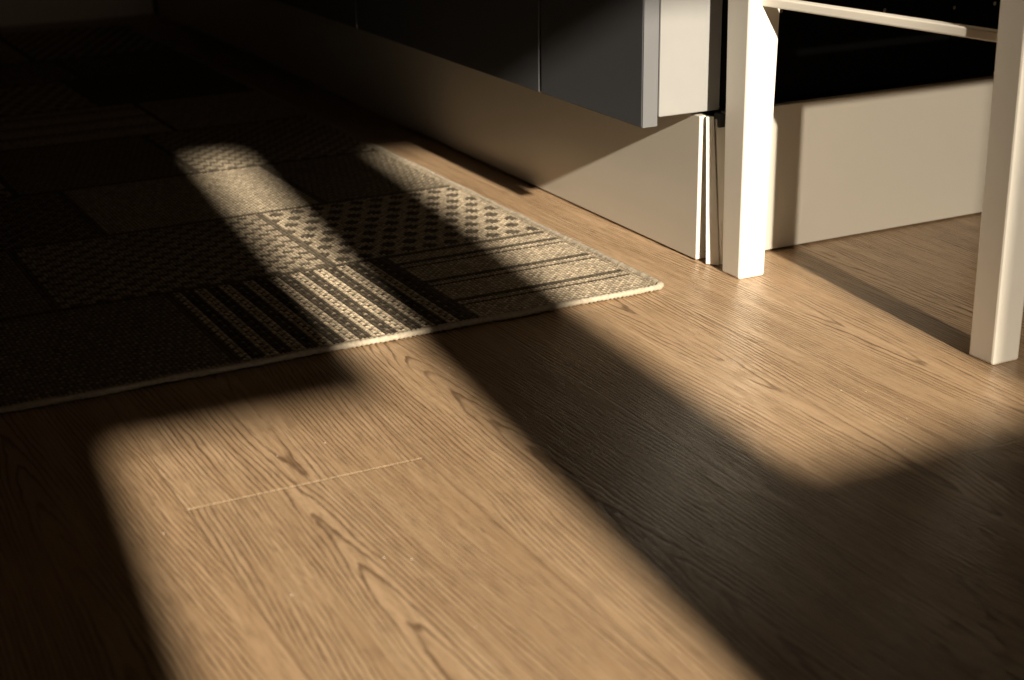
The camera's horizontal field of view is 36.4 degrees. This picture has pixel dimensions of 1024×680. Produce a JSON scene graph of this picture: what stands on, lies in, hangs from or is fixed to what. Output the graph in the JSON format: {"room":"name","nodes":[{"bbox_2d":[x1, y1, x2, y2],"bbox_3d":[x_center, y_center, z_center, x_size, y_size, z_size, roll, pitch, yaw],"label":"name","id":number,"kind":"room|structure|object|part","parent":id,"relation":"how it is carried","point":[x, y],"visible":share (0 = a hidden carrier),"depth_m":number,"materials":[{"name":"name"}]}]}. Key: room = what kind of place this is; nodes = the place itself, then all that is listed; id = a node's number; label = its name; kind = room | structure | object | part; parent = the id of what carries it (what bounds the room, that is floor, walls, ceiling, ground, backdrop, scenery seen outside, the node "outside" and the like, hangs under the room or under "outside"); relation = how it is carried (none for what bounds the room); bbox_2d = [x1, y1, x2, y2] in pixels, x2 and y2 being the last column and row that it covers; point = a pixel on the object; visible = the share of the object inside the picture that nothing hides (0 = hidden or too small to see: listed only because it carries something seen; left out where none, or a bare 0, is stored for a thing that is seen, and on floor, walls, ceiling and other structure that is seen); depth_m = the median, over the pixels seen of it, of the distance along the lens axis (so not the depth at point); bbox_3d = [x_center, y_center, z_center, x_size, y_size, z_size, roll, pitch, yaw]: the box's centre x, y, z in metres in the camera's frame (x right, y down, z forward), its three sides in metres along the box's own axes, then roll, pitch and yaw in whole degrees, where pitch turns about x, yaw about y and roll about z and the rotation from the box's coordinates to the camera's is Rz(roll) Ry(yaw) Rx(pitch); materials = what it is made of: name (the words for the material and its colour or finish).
{"room":"kitchen","nodes":[
{"label":"kitchen","id":0,"kind":"room"},
{"bbox_2d":[153,0,156,13],"bbox_3d":[-1.691,-1.833,3.085,3.108,2.475,0.055,-11,22,-25],"label":"wall","id":1,"kind":"structure","parent":0,"point":[154,1],"depth_m":3.85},
{"bbox_2d":[0,0,153,26],"bbox_3d":[-1.963,-0.646,3.317,2.420,0.094,0.016,-11,22,-25],"label":"baseboard","id":2,"kind":"structure","parent":1,"relation":"attached to","point":[12,12],"depth_m":3.74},
{"bbox_2d":[0,13,1023,679],"bbox_3d":[-0.519,0.096,1.409,3.218,0.033,5.088,-11,22,-25],"label":"floor","id":3,"kind":"structure","parent":0,"point":[509,491],"depth_m":1.27,"materials":[{"name":"brown wood"}]},
{"bbox_2d":[0,23,663,413],"bbox_3d":[-1.085,-0.261,2.349,1.630,0.009,2.311,-11,22,-26],"label":"rug","id":4,"kind":"object","parent":3,"relation":"on","point":[166,215],"visible":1,"depth_m":1.95,"materials":[{"name":"beige fabric"}]},
{"bbox_2d":[156,0,1000,264],"bbox_3d":[-0.074,-0.901,2.816,0.769,0.862,2.424,-11,22,-25],"label":"base cabinet","id":5,"kind":"object","parent":3,"relation":"on","point":[597,106],"visible":0.84,"depth_m":1.94,"materials":[{"name":"wood"}]},
{"bbox_3d":[-0.382,-0.893,2.622,0.020,0.649,0.607,-11,22,-25],"label":"door","id":6,"kind":"part","parent":5,"relation":"part of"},
{"bbox_3d":[-0.101,-0.710,2.108,0.020,0.649,0.608,-11,22,-25],"label":"door","id":7,"kind":"part","parent":5,"relation":"part of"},
{"bbox_3d":[0.099,-0.388,1.820,0.020,0.236,0.239,-11,22,-25],"label":"drawer","id":8,"kind":"part","parent":5,"relation":"part of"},
{"bbox_3d":[0.192,-0.566,1.682,0.082,0.645,0.029,-11,22,-25],"label":"filler panel","id":9,"kind":"part","parent":5,"relation":"part of","materials":[{"name":"white wood"}]},
{"bbox_3d":[0.516,-0.625,1.845,0.640,0.632,0.019,-11,22,-25],"label":"black panel","id":10,"kind":"part","parent":5,"relation":"part of","materials":[{"name":"black"}]},
{"bbox_2d":[722,0,1023,364],"bbox_3d":[0.574,-0.482,1.602,0.562,0.891,0.462,-11,22,-25],"label":"dining chair","id":11,"kind":"object","parent":3,"relation":"on","point":[753,25],"visible":1,"depth_m":1.53,"materials":[{"name":"white paint"}]},
{"bbox_3d":[0.267,-0.275,1.738,0.044,0.418,0.044,-11,22,-25],"label":"leg","id":12,"kind":"part","parent":11,"relation":"part of","materials":[{"name":"white paint"}]},
{"bbox_3d":[0.473,-0.179,1.467,0.036,0.418,0.036,-11,22,-25],"label":"leg","id":13,"kind":"part","parent":11,"relation":"part of","materials":[{"name":"white paint"}]},
{"bbox_2d":[784,72,993,100],"bbox_3d":[0.869,-1.348,1.654,0.055,2.475,5.088,-11,22,-25],"label":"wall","id":14,"kind":"structure","parent":0,"point":[948,79],"depth_m":2.50,"materials":[{"name":"paint"}]}
]}

